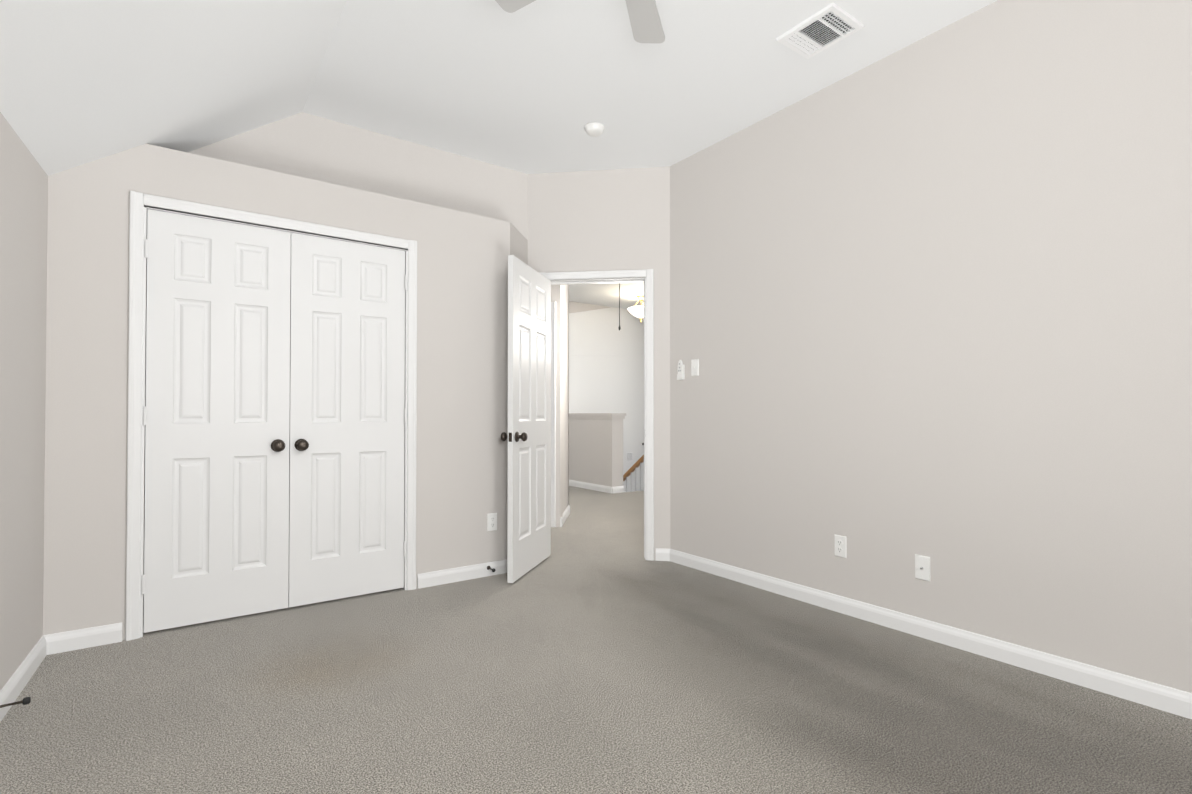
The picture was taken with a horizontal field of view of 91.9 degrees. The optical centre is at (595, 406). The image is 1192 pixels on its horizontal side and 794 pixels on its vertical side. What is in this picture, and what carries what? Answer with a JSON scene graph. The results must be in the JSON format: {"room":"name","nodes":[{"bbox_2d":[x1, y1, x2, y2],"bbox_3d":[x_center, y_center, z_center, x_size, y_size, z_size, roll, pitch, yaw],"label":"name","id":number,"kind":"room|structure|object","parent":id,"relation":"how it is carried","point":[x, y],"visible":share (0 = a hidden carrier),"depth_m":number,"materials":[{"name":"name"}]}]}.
{"room":"empty bedroom","nodes":[
{"label":"empty bedroom","id":0,"kind":"room"},
{"bbox_2d":[0,112,47,690],"bbox_3d":[-1.143,0.010,0.511,0.276,2.116,4.814,0,-1,-36],"label":"wall","id":1,"kind":"structure","parent":0,"point":[23,231],"depth_m":2.23,"materials":[{"name":"paint"}]},
{"bbox_2d":[0,633,55,721],"bbox_3d":[-1.092,1.025,0.535,0.181,0.086,4.815,0,-1,-36],"label":"baseboard","id":2,"kind":"structure","parent":1,"relation":"attached to","point":[46,645],"depth_m":2.26,"materials":[{"name":"paint"}]},
{"bbox_2d":[0,697,30,707],"bbox_3d":[-1.980,1.010,1.958,0.085,0.025,0.027,0,-1,-36],"label":"door stop","id":3,"kind":"object","parent":2,"relation":"attached to","point":[26,700],"visible":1,"depth_m":1.97,"materials":[{"name":"black metal"}]},
{"bbox_2d":[0,0,346,175],"bbox_3d":[-0.866,-1.350,0.981,1.417,1.034,5.230,0,-1,-36],"label":"ceiling","id":4,"kind":"structure","parent":0,"point":[82,82],"depth_m":2.28,"materials":[{"name":"paint"}]},
{"bbox_2d":[43,144,509,640],"bbox_3d":[-1.540,-0.077,3.257,2.280,2.355,0.110,0,-1,-36],"label":"wall","id":5,"kind":"structure","parent":0,"point":[462,388],"depth_m":2.89,"materials":[{"name":"paint"}]},
{"bbox_2d":[144,209,290,632],"bbox_3d":[-1.898,0.066,2.925,0.614,2.030,0.103,0,-1,-36],"label":"closet door","id":6,"kind":"structure","parent":5,"relation":"in","point":[216,536],"depth_m":2.92,"materials":[{"name":"paint"}]},
{"bbox_2d":[125,191,416,640],"bbox_3d":[-1.677,0.043,3.147,1.366,2.111,0.127,0,-1,-36],"label":"door frame","id":7,"kind":"structure","parent":5,"relation":"attached to","point":[136,427],"depth_m":2.75,"materials":[{"name":"paint"}]},
{"bbox_2d":[288,233,404,606],"bbox_3d":[-1.396,0.071,3.285,0.614,2.030,0.103,0,-1,-36],"label":"closet door","id":8,"kind":"structure","parent":5,"relation":"in","point":[346,434],"depth_m":3.28,"materials":[{"name":"paint"}]},
{"bbox_2d":[487,513,496,530],"bbox_3d":[-0.681,0.760,3.790,0.070,0.115,0.009,0,-1,-36],"label":"outlet","id":9,"kind":"object","parent":5,"relation":"attached to","point":[491,521],"visible":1,"depth_m":3.79,"materials":[{"name":"white plastic"}]},
{"bbox_2d":[188,112,527,240],"bbox_3d":[-1.455,-1.501,3.711,2.244,0.503,0.110,0,-1,-36],"label":"wall","id":10,"kind":"structure","parent":0,"point":[306,145],"depth_m":3.69,"materials":[{"name":"paint"}]},
{"bbox_2d":[510,223,527,264],"bbox_3d":[-0.601,-0.067,4.099,0.110,2.355,0.432,0,-1,9],"label":"wall","id":11,"kind":"structure","parent":0,"point":[518,245],"depth_m":4.09,"materials":[{"name":"paint"}]},
{"bbox_2d":[551,285,568,526],"bbox_3d":[-1.556,-0.297,5.862,2.508,2.857,0.773,0,-1,3],"label":"wall","id":12,"kind":"structure","parent":0,"point":[560,295],"depth_m":5.51,"materials":[{"name":"paint"}]},
{"bbox_2d":[551,302,569,526],"bbox_3d":[-0.629,0.074,5.602,1.238,2.109,0.690,0,-1,-36],"label":"door frame","id":13,"kind":"structure","parent":12,"relation":"attached to","point":[566,513],"depth_m":5.39,"materials":[{"name":"paint"}]},
{"bbox_2d":[569,301,610,312],"bbox_3d":[-0.215,-1.553,9.359,1.138,0.264,0.019,0,-1,-36],"label":"soffit","id":14,"kind":"structure","parent":0,"point":[574,307],"depth_m":9.33,"materials":[{"name":"paint"}]},
{"bbox_2d":[0,486,1191,793],"bbox_3d":[1.293,1.168,4.729,9.215,0.100,9.450,0,-1,-36],"label":"floor","id":15,"kind":"structure","parent":0,"point":[596,652],"depth_m":2.10,"materials":[{"name":"carpet"}]},
{"bbox_2d":[569,413,625,486],"bbox_3d":[-0.172,0.628,8.360,0.250,1.065,1.648,0,-1,-36],"label":"wall","id":16,"kind":"structure","parent":0,"point":[595,448],"depth_m":7.94,"materials":[{"name":"paint"}]},
{"bbox_2d":[569,480,623,492],"bbox_3d":[-0.183,1.118,8.356,0.205,0.086,1.633,0,-1,-36],"label":"baseboard","id":17,"kind":"structure","parent":16,"relation":"attached to","point":[602,488],"depth_m":7.91,"materials":[{"name":"paint"}]},
{"bbox_2d":[528,166,669,559],"bbox_3d":[0.054,-0.316,4.290,1.228,2.858,0.110,0,-1,7],"label":"wall","id":18,"kind":"structure","parent":0,"point":[605,220],"depth_m":4.23,"materials":[{"name":"paint"}]},
{"bbox_2d":[501,255,550,582],"bbox_3d":[-0.440,0.078,3.909,0.593,2.030,0.520,0,-1,-36],"label":"entry door","id":19,"kind":"structure","parent":18,"relation":"in","point":[528,436],"depth_m":3.83,"materials":[{"name":"paint"}]},
{"bbox_2d":[538,269,653,560],"bbox_3d":[0.001,0.057,4.293,0.860,2.111,0.144,0,-1,7],"label":"door frame","id":20,"kind":"structure","parent":18,"relation":"attached to","point":[648,278],"depth_m":4.18,"materials":[{"name":"paint"}]},
{"bbox_2d":[569,302,643,491],"bbox_3d":[-0.941,1.188,8.884,8.000,5.958,0.132,0,-1,-36],"label":"wall","id":21,"kind":"structure","parent":0,"point":[606,365],"depth_m":9.71,"materials":[{"name":"white paint"}]},
{"bbox_2d":[626,452,632,460],"bbox_3d":[0.576,0.864,9.905,0.150,0.150,0.010,0,-1,-36],"label":"outlet","id":22,"kind":"object","parent":21,"relation":"in","point":[629,456],"visible":1,"depth_m":9.90,"materials":[{"name":"white plastic"}]},
{"bbox_2d":[302,0,996,308],"bbox_3d":[1.699,-1.784,5.240,8.000,0.100,9.150,0,-1,-36],"label":"ceiling","id":23,"kind":"structure","parent":0,"point":[536,87],"depth_m":3.04,"materials":[{"name":"paint"}]},
{"bbox_2d":[495,0,664,42],"bbox_3d":[0.070,-1.560,1.762,0.994,0.430,1.019,0,-1,-36],"label":"ceiling fan","id":24,"kind":"object","parent":23,"relation":"hanging from","point":[645,22],"visible":1,"depth_m":2.14,"materials":[{"name":"white"}]},
{"bbox_2d":[584,122,604,136],"bbox_3d":[-0.009,-1.735,3.622,0.132,0.037,0.132,0,-1,-36],"label":"smoke detector","id":25,"kind":"object","parent":23,"relation":"attached to","point":[594,129],"visible":1,"depth_m":3.59,"materials":[{"name":"white plastic"}]},
{"bbox_2d":[618,283,620,330],"bbox_3d":[0.257,-1.275,6.285,0.026,0.893,0.025,0,-1,-36],"label":"pull cord","id":26,"kind":"object","parent":23,"relation":"hanging from","point":[619,327],"visible":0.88,"depth_m":6.28,"materials":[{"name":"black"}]},
{"bbox_2d":[627,295,643,321],"bbox_3d":[0.690,-1.487,8.830,0.420,0.410,0.420,0,-1,-36],"label":"hall ceiling light","id":27,"kind":"object","parent":23,"relation":"hanging from","point":[636,311],"visible":0.62,"depth_m":8.73,"materials":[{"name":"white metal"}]},
{"bbox_2d":[776,3,864,58],"bbox_3d":[1.052,-1.759,2.714,0.255,0.014,0.300,0,-1,-36],"label":"ceiling vent","id":28,"kind":"object","parent":23,"relation":"in","point":[831,24],"visible":1,"depth_m":2.70,"materials":[{"name":"white metal"}]},
{"bbox_2d":[670,0,1191,692],"bbox_3d":[1.865,-0.339,2.418,0.110,2.858,4.400,0,-1,-36],"label":"wall","id":29,"kind":"structure","parent":0,"point":[930,296],"depth_m":2.59,"materials":[{"name":"paint"}]},
{"bbox_2d":[677,360,684,379],"bbox_3d":[0.598,-0.260,4.068,0.024,0.140,0.052,0,-1,-36],"label":"remote holder","id":30,"kind":"object","parent":29,"relation":"attached to","point":[680,374],"visible":0.98,"depth_m":4.05,"materials":[{"name":"white plastic"}]},
{"bbox_2d":[691,359,698,375],"bbox_3d":[0.677,-0.268,3.965,0.016,0.115,0.070,0,-1,-36],"label":"light switch","id":31,"kind":"object","parent":29,"relation":"attached to","point":[694,367],"visible":1,"depth_m":3.96,"materials":[{"name":"white plastic"}]},
{"bbox_2d":[834,534,846,557],"bbox_3d":[1.306,0.747,3.082,0.009,0.115,0.070,0,-1,-36],"label":"outlet","id":32,"kind":"object","parent":29,"relation":"attached to","point":[840,546],"visible":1,"depth_m":3.08,"materials":[{"name":"white plastic"}]},
{"bbox_2d":[915,554,929,580],"bbox_3d":[1.548,0.767,2.738,0.016,0.115,0.070,0,-1,-36],"label":"plate","id":33,"kind":"object","parent":29,"relation":"attached to","point":[922,567],"visible":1,"depth_m":2.74,"materials":[{"name":"white plastic"}]},
{"bbox_2d":[660,548,1191,718],"bbox_3d":[1.792,1.047,2.395,0.016,0.086,4.473,0,-1,-36],"label":"baseboard","id":34,"kind":"structure","parent":29,"relation":"attached to","point":[1154,695],"depth_m":2.56,"materials":[{"name":"paint"}]},
{"bbox_3d":[0.290,1.979,8.652,0.900,1.250,1.610,0,-1,-36],"label":"stairs","id":35,"kind":"structure","parent":0,"visible":0},
{"bbox_2d":[623,455,643,491],"bbox_3d":[0.726,1.423,8.873,0.090,2.612,1.830,0,-1,-36],"label":"balustrade","id":36,"kind":"object","parent":35,"relation":"attached to","point":[633,468],"visible":0.06,"depth_m":9.01,"materials":[{"name":"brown wood"}]}
]}

